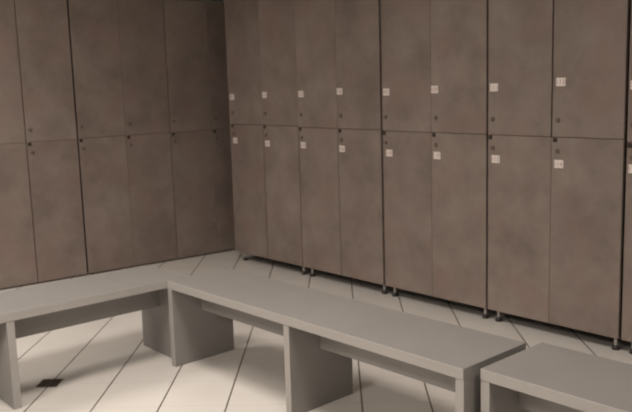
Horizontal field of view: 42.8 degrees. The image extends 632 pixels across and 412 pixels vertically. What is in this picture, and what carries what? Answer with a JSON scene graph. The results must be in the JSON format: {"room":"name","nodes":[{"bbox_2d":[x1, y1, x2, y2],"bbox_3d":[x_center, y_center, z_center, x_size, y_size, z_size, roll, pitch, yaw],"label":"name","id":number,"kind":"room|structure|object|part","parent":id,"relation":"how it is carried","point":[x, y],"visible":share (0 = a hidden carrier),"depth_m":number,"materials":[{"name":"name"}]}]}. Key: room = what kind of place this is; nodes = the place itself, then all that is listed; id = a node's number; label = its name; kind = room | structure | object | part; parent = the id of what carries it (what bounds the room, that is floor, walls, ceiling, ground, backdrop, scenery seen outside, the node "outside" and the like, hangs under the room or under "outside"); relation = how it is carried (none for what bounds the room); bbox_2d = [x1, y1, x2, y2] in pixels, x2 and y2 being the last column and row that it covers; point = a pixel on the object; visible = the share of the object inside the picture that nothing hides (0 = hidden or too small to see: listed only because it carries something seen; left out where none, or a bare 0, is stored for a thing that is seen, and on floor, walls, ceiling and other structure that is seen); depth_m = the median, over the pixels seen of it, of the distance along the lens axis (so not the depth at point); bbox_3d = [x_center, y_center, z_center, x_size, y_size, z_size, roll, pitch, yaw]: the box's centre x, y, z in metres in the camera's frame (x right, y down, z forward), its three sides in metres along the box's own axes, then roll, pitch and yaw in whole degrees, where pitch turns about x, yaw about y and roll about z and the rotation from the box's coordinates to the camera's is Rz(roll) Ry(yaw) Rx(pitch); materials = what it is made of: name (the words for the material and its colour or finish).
{"room":"changing room","nodes":[
{"label":"changing room","id":0,"kind":"room"},
{"bbox_2d":[189,0,223,1],"bbox_3d":[-3.429,-0.790,5.318,6.750,2.900,0.121,-8,11,-36],"label":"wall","id":1,"kind":"structure","parent":0,"point":[189,0],"depth_m":7.00,"materials":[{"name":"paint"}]},
{"bbox_2d":[0,249,631,411],"bbox_3d":[-0.725,1.103,2.451,6.950,0.120,10.200,-9,12,-41],"label":"floor","id":2,"kind":"structure","parent":0,"point":[103,365],"depth_m":4.05,"materials":[{"name":"tile"}]},
{"bbox_2d":[0,0,86,288],"bbox_3d":[-2.169,-0.466,5.829,0.732,2.029,0.487,-8,11,-36],"label":"tall cabinet","id":3,"kind":"object","parent":2,"relation":"on","point":[42,238],"visible":1,"depth_m":5.69,"materials":[{"name":"brown laminate"}]},
{"bbox_3d":[-2.195,-0.924,5.462,0.365,1.010,0.018,-8,11,-36],"label":"door","id":4,"kind":"part","parent":3,"relation":"part of","materials":[{"name":"brown stone"}]},
{"bbox_3d":[-2.165,0.073,5.617,0.365,1.004,0.018,-8,11,-36],"label":"door","id":5,"kind":"part","parent":3,"relation":"part of","materials":[{"name":"brown stone"}]},
{"bbox_3d":[-1.899,-0.967,5.679,0.361,1.010,0.018,-8,11,-36],"label":"door","id":6,"kind":"part","parent":3,"relation":"part of","materials":[{"name":"brown stone"}]},
{"bbox_3d":[-1.869,0.030,5.834,0.361,1.004,0.018,-8,11,-36],"label":"door","id":7,"kind":"part","parent":3,"relation":"part of","materials":[{"name":"brown stone"}]},
{"bbox_2d":[36,379,62,386],"bbox_3d":[-1.266,0.842,3.836,0.098,0.003,0.098,-1,9,2],"label":"floor drain","id":8,"kind":"object","parent":2,"relation":"on","point":[45,382],"visible":1,"depth_m":3.83,"materials":[{"name":"metal"}]},
{"bbox_2d":[0,265,185,409],"bbox_3d":[-1.454,0.659,3.639,1.800,0.436,0.388,-9,12,-40],"label":"bench","id":9,"kind":"object","parent":2,"relation":"on","point":[33,310],"visible":0.79,"depth_m":3.84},
{"bbox_3d":[-1.438,0.676,3.655,0.035,0.396,0.384,-9,12,-40],"label":"leg","id":10,"kind":"part","parent":9,"relation":"part of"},
{"bbox_3d":[-1.122,0.497,3.904,0.806,0.138,0.020,-9,12,-40],"label":"rail","id":11,"kind":"part","parent":9,"relation":"part of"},
{"bbox_3d":[-1.460,0.463,3.609,1.800,0.040,0.388,-9,12,-40],"label":"seat","id":12,"kind":"part","parent":9,"relation":"part of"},
{"bbox_3d":[-0.799,0.573,4.193,0.035,0.396,0.384,-9,12,-40],"label":"leg","id":13,"kind":"part","parent":9,"relation":"part of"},
{"bbox_2d":[67,0,176,273],"bbox_3d":[-1.572,-0.552,6.266,0.732,2.029,0.487,-8,11,-36],"label":"tall cabinet","id":14,"kind":"object","parent":2,"relation":"on","point":[118,54],"visible":0.91,"depth_m":6.06,"materials":[{"name":"brown laminate"}]},
{"bbox_3d":[-1.599,-1.010,5.899,0.363,1.010,0.018,-8,11,-36],"label":"door","id":15,"kind":"part","parent":14,"relation":"part of","materials":[{"name":"brown laminate"}]},
{"bbox_3d":[-1.569,-0.013,6.054,0.363,1.004,0.018,-8,11,-36],"label":"door","id":16,"kind":"part","parent":14,"relation":"part of","materials":[{"name":"brown stone"}]},
{"bbox_3d":[-1.305,-1.052,6.114,0.367,1.010,0.018,-8,11,-36],"label":"door","id":17,"kind":"part","parent":14,"relation":"part of","materials":[{"name":"brown laminate"}]},
{"bbox_3d":[-1.275,-0.055,6.269,0.367,1.004,0.018,-8,11,-36],"label":"door","id":18,"kind":"part","parent":14,"relation":"part of","materials":[{"name":"brown stone"}]},
{"bbox_2d":[163,0,235,258],"bbox_3d":[-0.979,-0.638,6.700,0.737,2.029,0.487,-8,11,-36],"label":"tall cabinet","id":19,"kind":"object","parent":2,"relation":"on","point":[194,31],"visible":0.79,"depth_m":6.44,"materials":[{"name":"brown laminate"}]},
{"bbox_3d":[-1.006,-1.095,6.333,0.367,1.010,0.018,-8,11,-36],"label":"door","id":20,"kind":"part","parent":19,"relation":"part of","materials":[{"name":"brown laminate"}]},
{"bbox_3d":[-0.976,-0.098,6.488,0.367,1.004,0.018,-8,11,-36],"label":"door","id":21,"kind":"part","parent":19,"relation":"part of","materials":[{"name":"brown stone"}]},
{"bbox_3d":[-0.711,-1.138,6.550,0.368,1.010,0.018,-8,11,-36],"label":"door","id":22,"kind":"part","parent":19,"relation":"part of","materials":[{"name":"brown laminate"}]},
{"bbox_3d":[-0.680,-0.141,6.705,0.368,1.004,0.018,-8,11,-36],"label":"door","id":23,"kind":"part","parent":19,"relation":"part of","materials":[{"name":"brown stone"}]},
{"bbox_2d":[224,0,306,274],"bbox_3d":[-0.210,-0.581,6.084,0.507,2.060,0.811,-9,12,-41],"label":"tall cabinet","id":24,"kind":"object","parent":2,"relation":"on","point":[260,34],"visible":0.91,"depth_m":5.90,"materials":[{"name":"brown laminate"}]},
{"bbox_3d":[-0.473,-0.656,6.375,0.500,1.986,0.014,-9,12,-41],"label":"panel","id":25,"kind":"part","parent":24,"relation":"part of","materials":[{"name":"brown stone"}]},
{"bbox_3d":[-0.531,-1.101,5.989,0.018,0.984,0.398,-9,12,-41],"label":"door","id":26,"kind":"part","parent":24,"relation":"part of","materials":[{"name":"brown laminate"}]},
{"bbox_3d":[-0.503,-0.119,6.143,0.018,0.998,0.395,-9,12,-41],"label":"door","id":27,"kind":"part","parent":24,"relation":"part of","materials":[{"name":"brown stone"}]},
{"bbox_3d":[-0.374,-0.805,5.850,0.004,0.042,0.053,-9,12,-41],"label":"number plate","id":28,"kind":"part","parent":24,"relation":"part of","materials":[{"name":"white plastic"}]},
{"bbox_3d":[-0.265,-1.063,5.693,0.018,0.984,0.398,-9,12,-41],"label":"door","id":29,"kind":"part","parent":24,"relation":"part of","materials":[{"name":"brown laminate"}]},
{"bbox_3d":[-0.236,-0.081,5.846,0.018,0.998,0.393,-9,12,-41],"label":"door","id":30,"kind":"part","parent":24,"relation":"part of","materials":[{"name":"brown stone"}]},
{"bbox_2d":[294,0,386,293],"bbox_3d":[0.324,-0.505,5.490,0.507,2.060,0.790,-9,12,-41],"label":"tall cabinet","id":31,"kind":"object","parent":2,"relation":"on","point":[339,60],"visible":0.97,"depth_m":5.30,"materials":[{"name":"brown laminate"}]},
{"bbox_3d":[-0.104,-0.770,5.549,0.004,0.042,0.053,-9,12,-41],"label":"number plate","id":32,"kind":"part","parent":31,"relation":"part of","materials":[{"name":"white plastic"}]},
{"bbox_3d":[-0.089,-0.423,5.597,0.004,0.042,0.053,-9,12,-41],"label":"number plate","id":33,"kind":"part","parent":31,"relation":"part of","materials":[{"name":"white plastic"}]},
{"bbox_3d":[0.001,-1.022,5.398,0.018,0.990,0.398,-9,12,-41],"label":"door","id":34,"kind":"part","parent":31,"relation":"part of","materials":[{"name":"brown laminate"}]},
{"bbox_3d":[0.031,-0.040,5.550,0.018,0.992,0.394,-9,12,-41],"label":"door","id":35,"kind":"part","parent":31,"relation":"part of","materials":[{"name":"brown stone"}]},
{"bbox_3d":[0.153,-0.747,5.260,0.004,0.042,0.053,-9,12,-41],"label":"number plate","id":36,"kind":"part","parent":31,"relation":"part of","materials":[{"name":"white plastic"}]},
{"bbox_3d":[0.171,-0.377,5.309,0.004,0.042,0.053,-9,12,-41],"label":"number plate","id":37,"kind":"part","parent":31,"relation":"part of","materials":[{"name":"white plastic"}]},
{"bbox_3d":[0.264,-0.984,5.105,0.018,0.990,0.390,-9,12,-41],"label":"door","id":38,"kind":"part","parent":31,"relation":"part of","materials":[{"name":"brown laminate"}]},
{"bbox_3d":[0.294,-0.002,5.257,0.018,0.992,0.388,-9,12,-41],"label":"door","id":39,"kind":"part","parent":31,"relation":"part of","materials":[{"name":"brown stone"}]},
{"bbox_2d":[167,268,525,411],"bbox_3d":[0.016,0.643,3.456,0.366,0.436,1.800,-10,12,-42],"label":"bench","id":40,"kind":"object","parent":2,"relation":"on","point":[322,332],"visible":0.88,"depth_m":3.37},
{"bbox_3d":[-0.580,0.580,4.105,0.362,0.396,0.035,-10,12,-42],"label":"leg","id":41,"kind":"part","parent":40,"relation":"part of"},
{"bbox_3d":[-0.286,0.494,3.763,0.020,0.138,0.845,-10,12,-42],"label":"rail","id":42,"kind":"part","parent":40,"relation":"part of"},
{"bbox_3d":[0.015,0.662,3.461,0.362,0.396,0.035,-10,12,-42],"label":"leg","id":43,"kind":"part","parent":40,"relation":"part of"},
{"bbox_3d":[0.310,0.576,3.118,0.020,0.138,0.850,-10,12,-42],"label":"rail","id":44,"kind":"part","parent":40,"relation":"part of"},
{"bbox_3d":[0.613,0.745,2.814,0.362,0.396,0.035,-10,12,-42],"label":"leg","id":45,"kind":"part","parent":40,"relation":"part of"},
{"bbox_2d":[381,0,490,318],"bbox_3d":[0.860,-0.428,4.894,0.507,2.060,0.784,-9,12,-41],"label":"tall cabinet","id":46,"kind":"object","parent":2,"relation":"on","point":[434,53],"visible":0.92,"depth_m":4.71,"materials":[{"name":"brown laminate"}]},
{"bbox_3d":[0.431,-0.700,4.953,0.004,0.042,0.053,-9,12,-41],"label":"number plate","id":47,"kind":"part","parent":46,"relation":"part of","materials":[{"name":"white plastic"}]},
{"bbox_3d":[0.454,-0.329,4.997,0.004,0.042,0.053,-9,12,-41],"label":"number plate","id":48,"kind":"part","parent":46,"relation":"part of","materials":[{"name":"white plastic"}]},
{"bbox_3d":[0.536,-0.944,4.803,0.018,0.994,0.390,-9,12,-41],"label":"door","id":49,"kind":"part","parent":46,"relation":"part of","materials":[{"name":"brown laminate"}]},
{"bbox_3d":[0.566,0.039,4.955,0.018,0.988,0.390,-9,12,-41],"label":"door","id":50,"kind":"part","parent":46,"relation":"part of","materials":[{"name":"brown stone"}]},
{"bbox_3d":[0.686,-0.674,4.667,0.004,0.042,0.053,-9,12,-41],"label":"number plate","id":51,"kind":"part","parent":46,"relation":"part of","materials":[{"name":"white plastic"}]},
{"bbox_3d":[0.707,-0.295,4.715,0.004,0.042,0.053,-9,12,-41],"label":"number plate","id":52,"kind":"part","parent":46,"relation":"part of","materials":[{"name":"white plastic"}]},
{"bbox_3d":[0.798,-0.906,4.512,0.018,0.994,0.392,-9,12,-41],"label":"door","id":53,"kind":"part","parent":46,"relation":"part of","materials":[{"name":"brown laminate"}]},
{"bbox_3d":[0.827,0.076,4.665,0.018,0.988,0.392,-9,12,-41],"label":"door","id":54,"kind":"part","parent":46,"relation":"part of","materials":[{"name":"brown stone"}]},
{"bbox_2d":[481,342,631,411],"bbox_3d":[1.286,0.809,2.138,0.366,0.436,1.800,-10,12,-41],"label":"bench","id":55,"kind":"object","parent":2,"relation":"on","point":[541,377],"visible":1,"depth_m":2.60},
{"bbox_3d":[0.692,0.746,2.789,0.362,0.396,0.035,-10,12,-41],"label":"leg","id":56,"kind":"part","parent":55,"relation":"part of","materials":[{"name":"grey wood"}]},
{"bbox_3d":[0.985,0.660,2.446,0.020,0.138,0.845,-10,12,-41],"label":"rail","id":57,"kind":"part","parent":55,"relation":"part of","materials":[{"name":"grey wood"}]},
{"bbox_2d":[488,0,630,349],"bbox_3d":[1.391,-0.352,4.304,0.507,2.060,0.785,-9,12,-41],"label":"tall cabinet","id":58,"kind":"object","parent":2,"relation":"on","point":[558,70],"visible":1,"depth_m":4.13,"materials":[{"name":"brown laminate"}]},
{"bbox_3d":[0.961,-0.641,4.359,0.004,0.042,0.053,-9,12,-41],"label":"number plate","id":59,"kind":"part","parent":58,"relation":"part of","materials":[{"name":"white plastic"}]},
{"bbox_3d":[0.981,-0.256,4.409,0.004,0.042,0.053,-9,12,-41],"label":"number plate","id":60,"kind":"part","parent":58,"relation":"part of","materials":[{"name":"white plastic"}]},
{"bbox_3d":[1.097,0.115,4.364,0.018,0.988,0.393,-9,12,-41],"label":"door","id":61,"kind":"part","parent":58,"relation":"part of","materials":[{"name":"brown stone"}]},
{"bbox_3d":[1.067,-0.867,4.213,0.018,0.996,0.390,-9,12,-41],"label":"door","id":62,"kind":"part","parent":58,"relation":"part of","materials":[{"name":"brown laminate"}]},
{"bbox_3d":[1.240,-0.214,4.122,0.004,0.042,0.053,-9,12,-41],"label":"number plate","id":63,"kind":"part","parent":58,"relation":"part of","materials":[{"name":"white plastic"}]},
{"bbox_3d":[1.231,-0.624,4.056,0.004,0.042,0.053,-9,12,-41],"label":"number plate","id":64,"kind":"part","parent":58,"relation":"part of","materials":[{"name":"white plastic"}]},
{"bbox_3d":[1.359,0.152,4.073,0.018,0.988,0.390,-9,12,-41],"label":"door","id":65,"kind":"part","parent":58,"relation":"part of","materials":[{"name":"brown stone"}]},
{"bbox_3d":[1.330,-0.830,3.919,0.018,0.996,0.387,-9,12,-41],"label":"door","id":66,"kind":"part","parent":58,"relation":"part of","materials":[{"name":"brown laminate"}]},
{"bbox_2d":[621,0,631,353],"bbox_3d":[1.925,-0.276,3.709,0.507,2.060,0.788,-9,12,-41],"label":"tall cabinet","id":67,"kind":"object","parent":2,"relation":"on","point":[626,334],"visible":1,"depth_m":3.89,"materials":[{"name":"brown laminate"}]},
{"bbox_3d":[1.630,0.198,3.773,0.018,0.974,0.390,-9,12,-41],"label":"door","id":68,"kind":"part","parent":67,"relation":"part of","materials":[{"name":"brown stone"}]},
{"bbox_3d":[1.601,-0.785,3.620,0.018,1.008,0.390,-9,12,-41],"label":"door","id":69,"kind":"part","parent":67,"relation":"part of","materials":[{"name":"brown stone"}]},
{"bbox_3d":[1.507,-0.175,3.826,0.004,0.042,0.053,-9,12,-41],"label":"number plate","id":70,"kind":"part","parent":67,"relation":"part of","materials":[{"name":"white plastic"}]}
]}

